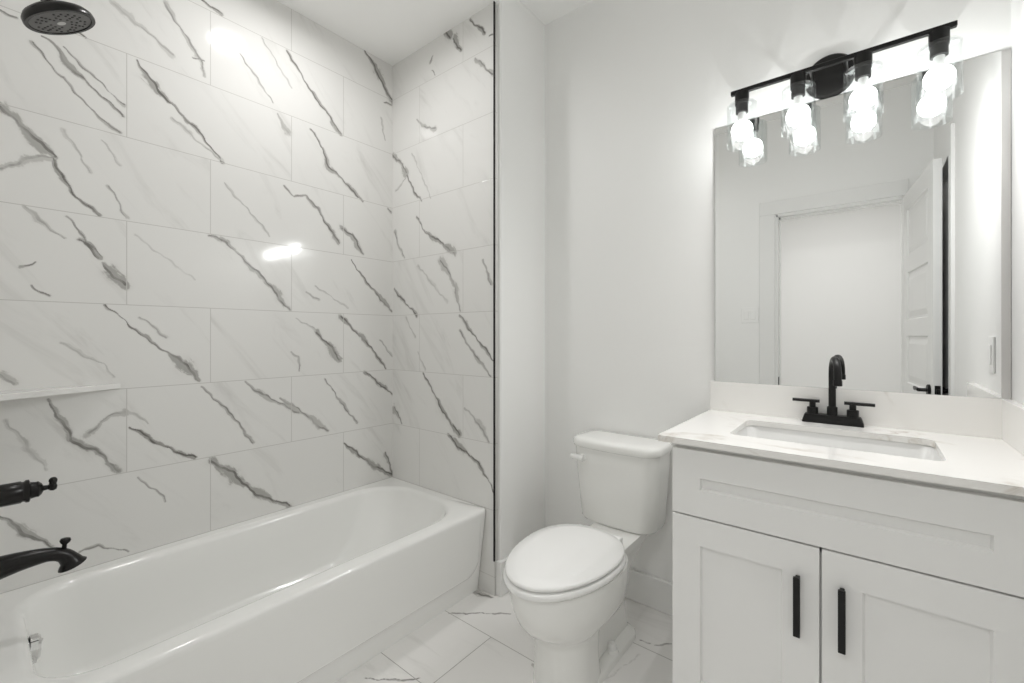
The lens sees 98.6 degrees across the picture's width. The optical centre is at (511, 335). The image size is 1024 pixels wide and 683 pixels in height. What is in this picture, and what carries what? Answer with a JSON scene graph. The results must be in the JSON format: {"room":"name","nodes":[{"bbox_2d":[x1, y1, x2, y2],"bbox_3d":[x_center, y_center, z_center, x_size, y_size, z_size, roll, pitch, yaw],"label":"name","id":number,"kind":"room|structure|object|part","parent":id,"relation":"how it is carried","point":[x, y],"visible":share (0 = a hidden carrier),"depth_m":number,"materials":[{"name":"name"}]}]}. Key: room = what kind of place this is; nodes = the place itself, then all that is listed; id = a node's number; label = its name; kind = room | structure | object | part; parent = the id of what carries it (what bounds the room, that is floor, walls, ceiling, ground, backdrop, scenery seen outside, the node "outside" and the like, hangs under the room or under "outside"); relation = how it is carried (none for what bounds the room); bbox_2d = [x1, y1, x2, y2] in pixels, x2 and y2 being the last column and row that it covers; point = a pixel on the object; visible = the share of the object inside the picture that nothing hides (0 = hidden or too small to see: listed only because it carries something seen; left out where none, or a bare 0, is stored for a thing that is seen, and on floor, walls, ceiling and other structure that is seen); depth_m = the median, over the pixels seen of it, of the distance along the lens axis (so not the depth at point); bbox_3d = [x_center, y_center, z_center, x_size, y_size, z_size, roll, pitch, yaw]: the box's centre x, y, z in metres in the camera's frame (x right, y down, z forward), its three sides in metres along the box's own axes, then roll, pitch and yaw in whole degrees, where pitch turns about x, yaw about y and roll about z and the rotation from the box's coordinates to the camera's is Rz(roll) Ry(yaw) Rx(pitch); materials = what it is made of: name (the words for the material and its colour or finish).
{"room":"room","nodes":[
{"label":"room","id":0,"kind":"room"},
{"bbox_2d":[0,0,391,593],"bbox_3d":[-1.226,-0.213,1.932,0.120,2.827,1.786,0,0,39],"label":"wall","id":1,"kind":"structure","parent":0,"point":[196,195],"depth_m":1.75,"materials":[{"name":"tile"}]},
{"bbox_2d":[0,383,120,400],"bbox_3d":[-1.475,0.184,1.391,0.172,0.018,0.390,0,0,39],"label":"corner shelf","id":2,"kind":"object","parent":1,"relation":"attached to","point":[27,393],"visible":1,"depth_m":1.42,"materials":[{"name":"stone"}]},
{"bbox_2d":[277,0,500,65],"bbox_3d":[-0.753,-1.580,1.804,0.798,0.092,1.961,0,0,39],"label":"ceiling","id":3,"kind":"structure","parent":0,"point":[390,31],"depth_m":2.13,"materials":[{"name":"white paint"}]},
{"bbox_2d":[392,2,497,595],"bbox_3d":[-0.230,-0.213,2.458,0.776,2.827,0.485,0,0,39],"label":"wall","id":4,"kind":"structure","parent":0,"point":[442,92],"depth_m":2.22,"materials":[{"name":"tile"}]},
{"bbox_2d":[335,588,671,682],"bbox_3d":[-0.591,1.230,0.040,3.530,0.060,4.720,0,0,39],"label":"floor","id":5,"kind":"structure","parent":0,"point":[480,638],"depth_m":1.67,"materials":[{"name":"tile"}]},
{"bbox_2d":[0,477,485,682],"bbox_3d":[-0.891,1.004,1.674,0.724,0.392,1.564,0,0,39],"label":"bathtub","id":6,"kind":"object","parent":5,"relation":"on","point":[312,591],"visible":1,"depth_m":1.58,"materials":[{"name":"white ceramic"}]},
{"bbox_3d":[-1.333,0.874,1.230,0.076,0.077,0.026,0,0,39],"label":"overflow plate","id":7,"kind":"part","parent":6,"relation":"part of","materials":[{"name":"silver metal"}]},
{"bbox_3d":[-0.626,0.972,1.462,0.042,0.284,1.510,0,0,39],"label":"apron panel","id":8,"kind":"part","parent":6,"relation":"part of","materials":[{"name":"white ceramic"}]},
{"bbox_2d":[503,430,671,682],"bbox_3d":[0.270,0.825,1.673,0.406,0.750,0.856,0,0,39],"label":"toilet","id":9,"kind":"object","parent":5,"relation":"on","point":[567,584],"visible":1,"depth_m":1.55,"materials":[{"name":"white ceramic"}]},
{"bbox_3d":[0.176,0.786,1.524,0.364,0.028,0.506,0,0,39],"label":"seat","id":10,"kind":"part","parent":9,"relation":"part of","materials":[{"name":"white plastic"}]},
{"bbox_3d":[0.177,0.759,1.525,0.353,0.025,0.495,0,0,39],"label":"seat lid","id":11,"kind":"part","parent":9,"relation":"part of","materials":[{"name":"white plastic"}]},
{"bbox_3d":[0.289,0.536,1.942,0.033,0.033,0.074,0,0,-40],"label":"flush lever","id":12,"kind":"part","parent":9,"relation":"part of","materials":[{"name":"white plastic"}]},
{"bbox_3d":[0.469,0.471,1.921,0.404,0.041,0.220,0,0,39],"label":"tank lid","id":13,"kind":"part","parent":9,"relation":"part of","materials":[{"name":"white ceramic"}]},
{"bbox_3d":[0.471,0.653,1.923,0.388,0.322,0.200,0,0,39],"label":"tank","id":14,"kind":"part","parent":9,"relation":"part of","materials":[{"name":"white ceramic"}]},
{"bbox_2d":[672,443,1023,682],"bbox_3d":[0.954,0.762,1.291,0.784,0.876,0.582,0,0,39],"label":"vanity cabinet","id":15,"kind":"object","parent":5,"relation":"on","point":[784,571],"visible":0.97,"depth_m":1.08,"materials":[{"name":"white paint"}]},
{"bbox_3d":[0.635,0.816,1.229,0.366,0.558,0.020,0,0,39],"label":"cabinet door","id":16,"kind":"part","parent":15,"relation":"part of","materials":[{"name":"white paint"}]},
{"bbox_3d":[0.726,0.687,1.122,0.015,0.150,0.033,0,0,39],"label":"pull handle","id":17,"kind":"part","parent":15,"relation":"part of","materials":[{"name":"black metal"}]},
{"bbox_2d":[658,410,1023,496],"bbox_3d":[0.948,0.313,1.313,0.822,0.019,0.586,0,0,39],"label":"countertop","id":18,"kind":"structure","parent":15,"relation":"on","point":[972,462],"depth_m":1.17,"materials":[{"name":"stone"}]},
{"bbox_2d":[792,356,874,427],"bbox_3d":[1.099,0.187,1.509,0.160,0.233,0.189,0,0,-10],"label":"faucet","id":19,"kind":"object","parent":18,"relation":"on","point":[852,418],"visible":1,"depth_m":1.50,"materials":[{"name":"black metal"}]},
{"bbox_3d":[1.041,0.250,1.560,0.080,0.050,0.033,0,0,39],"label":"lever handle","id":20,"kind":"part","parent":19,"relation":"part of","materials":[{"name":"black metal"}]},
{"bbox_3d":[1.100,0.288,1.513,0.172,0.029,0.043,0,0,39],"label":"plate","id":21,"kind":"part","parent":19,"relation":"part of","materials":[{"name":"black metal"}]},
{"bbox_3d":[1.073,0.173,1.467,0.030,0.205,0.137,0,0,30],"label":"spout","id":22,"kind":"part","parent":19,"relation":"part of","materials":[{"name":"black metal"}]},
{"bbox_3d":[1.157,0.250,1.467,0.081,0.050,0.033,0,0,39],"label":"lever handle","id":23,"kind":"part","parent":19,"relation":"part of","materials":[{"name":"black metal"}]},
{"bbox_2d":[735,425,941,460],"bbox_3d":[0.945,0.395,1.317,0.535,0.145,0.348,0,0,39],"label":"sink basin","id":24,"kind":"object","parent":18,"relation":"in","point":[918,451],"visible":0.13,"depth_m":1.41,"materials":[{"name":"white ceramic"}]},
{"bbox_2d":[1002,399,1023,455],"bbox_3d":[1.255,0.244,1.055,0.020,0.118,0.570,0,0,39],"label":"side splash","id":25,"kind":"object","parent":18,"relation":"on","point":[1012,411],"visible":1,"depth_m":1.18,"materials":[{"name":"stone"}]},
{"bbox_3d":[0.797,0.687,1.065,0.015,0.150,0.033,0,0,39],"label":"pull handle","id":26,"kind":"part","parent":15,"relation":"part of","materials":[{"name":"black metal"}]},
{"bbox_3d":[0.783,0.435,1.110,0.745,0.194,0.020,0,0,39],"label":"drawer","id":27,"kind":"part","parent":15,"relation":"part of","materials":[{"name":"white paint"}]},
{"bbox_3d":[0.927,0.816,0.993,0.374,0.558,0.020,0,0,39],"label":"cabinet door","id":28,"kind":"part","parent":15,"relation":"part of","materials":[{"name":"white paint"}]},
{"bbox_2d":[498,0,544,560],"bbox_3d":[0.070,-0.213,2.198,0.017,2.827,0.413,0,0,39],"label":"wall","id":29,"kind":"structure","parent":0,"point":[521,35],"depth_m":2.14,"materials":[{"name":"white paint"}]},
{"bbox_2d":[493,1,494,561],"bbox_3d":[-0.081,-0.272,2.027,0.006,2.624,0.008,0,0,39],"label":"trim","id":30,"kind":"structure","parent":29,"relation":"attached to","point":[493,1],"depth_m":2.02,"materials":[{"name":"black metal"}]},
{"bbox_2d":[496,557,508,596],"bbox_3d":[0.055,1.121,2.170,0.031,0.158,0.376,0,0,39],"label":"baseboard","id":31,"kind":"structure","parent":29,"relation":"attached to","point":[501,589],"depth_m":2.02,"materials":[{"name":"white paint"}]},
{"bbox_2d":[519,0,591,24],"bbox_3d":[-0.591,-1.667,0.040,3.530,0.080,4.720,0,0,39],"label":"ceiling","id":32,"kind":"structure","parent":0,"point":[546,11],"depth_m":2.19,"materials":[{"name":"white paint"}]},
{"bbox_2d":[545,0,1010,581],"bbox_3d":[0.880,-0.213,1.809,1.752,2.827,0.100,0,0,39],"label":"wall","id":33,"kind":"structure","parent":0,"point":[638,92],"depth_m":1.96,"materials":[{"name":"white paint"}]},
{"bbox_2d":[625,568,671,615],"bbox_3d":[0.502,1.132,2.037,0.855,0.136,0.020,0,0,39],"label":"baseboard","id":34,"kind":"structure","parent":33,"relation":"attached to","point":[648,590],"depth_m":1.94,"materials":[{"name":"white paint"}]},
{"bbox_2d":[731,20,957,122],"bbox_3d":[1.073,-0.840,1.486,0.626,0.284,0.161,0,0,39],"label":"vanity light","id":35,"kind":"object","parent":33,"relation":"attached to","point":[831,75],"visible":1,"depth_m":1.50,"materials":[{"name":"black metal"}]},
{"bbox_2d":[735,90,748,115],"bbox_3d":[0.850,-0.858,1.627,0.047,0.075,0.047,0,0,39],"label":"socket","id":36,"kind":"object","parent":35,"relation":"attached to","point":[741,96],"depth_m":1.61,"materials":[{"name":"black metal"}]},
{"bbox_2d":[790,71,805,99],"bbox_3d":[0.986,-0.858,1.518,0.047,0.075,0.047,0,0,39],"label":"socket","id":37,"kind":"object","parent":35,"relation":"attached to","point":[797,78],"depth_m":1.50,"materials":[{"name":"black metal"}]},
{"bbox_3d":[1.042,-0.901,1.530,0.011,0.011,0.091,0,0,39],"label":"support arm","id":38,"kind":"part","parent":35,"relation":"part of","materials":[{"name":"black metal"}]},
{"bbox_3d":[1.112,-0.908,1.542,0.148,0.148,0.024,0,0,39],"label":"plate","id":39,"kind":"part","parent":35,"relation":"part of","materials":[{"name":"black metal"}]},
{"bbox_3d":[1.115,-0.901,1.471,0.011,0.011,0.091,0,0,39],"label":"support arm","id":40,"kind":"part","parent":35,"relation":"part of","materials":[{"name":"black metal"}]},
{"bbox_2d":[854,51,872,81],"bbox_3d":[1.122,-0.858,1.408,0.047,0.075,0.047,0,0,39],"label":"socket","id":41,"kind":"object","parent":35,"relation":"attached to","point":[863,60],"depth_m":1.39,"materials":[{"name":"black metal"}]},
{"bbox_2d":[928,26,949,60],"bbox_3d":[1.258,-0.858,1.298,0.047,0.075,0.047,0,0,39],"label":"socket","id":42,"kind":"object","parent":35,"relation":"attached to","point":[938,36],"depth_m":1.28,"materials":[{"name":"black metal"}]},
{"bbox_2d":[710,381,1011,438],"bbox_3d":[1.128,0.244,1.535,0.820,0.118,0.015,0,0,39],"label":"backsplash","id":43,"kind":"structure","parent":33,"relation":"attached to","point":[947,414],"depth_m":1.45,"materials":[{"name":"stone"}]},
{"bbox_2d":[715,48,1010,398],"bbox_3d":[1.136,-0.323,1.530,0.801,1.016,0.012,0,0,39],"label":"wall mirror","id":44,"kind":"object","parent":33,"relation":"attached to","point":[869,229],"visible":0.96,"depth_m":1.46,"materials":[{"name":"mirror"}]},
{"bbox_2d":[1011,0,1023,404],"bbox_3d":[0.872,-0.213,0.485,0.100,2.827,2.171,0,0,39],"label":"wall","id":45,"kind":"structure","parent":0,"point":[1017,6],"depth_m":1.23,"materials":[{"name":"white paint"}]},
{"bbox_3d":[-1.412,-0.214,1.071,0.873,2.827,0.212,0,0,39],"label":"wall","id":46,"kind":"structure","parent":0,"visible":0},
{"bbox_2d":[0,477,57,506],"bbox_3d":[-1.320,0.416,1.143,0.150,0.150,0.199,0,0,39],"label":"shower valve","id":47,"kind":"object","parent":46,"relation":"attached to","point":[14,493],"visible":1,"depth_m":1.16,"materials":[{"name":"black metal"}]},
{"bbox_2d":[0,537,86,579],"bbox_3d":[-1.302,0.610,1.165,0.080,0.093,0.257,0,0,39],"label":"tub spout","id":48,"kind":"object","parent":46,"relation":"attached to","point":[68,559],"visible":1,"depth_m":1.19,"materials":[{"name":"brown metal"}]},
{"bbox_3d":[-1.248,0.585,1.231,0.024,0.039,0.024,0,0,39],"label":"diverter knob","id":49,"kind":"part","parent":48,"relation":"part of","materials":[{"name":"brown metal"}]},
{"bbox_2d":[20,0,95,34],"bbox_3d":[-1.289,-0.919,1.165,0.157,0.182,0.274,0,0,39],"label":"shower","id":50,"kind":"object","parent":46,"relation":"attached to","point":[50,17],"visible":1,"depth_m":1.19,"materials":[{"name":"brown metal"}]}
]}

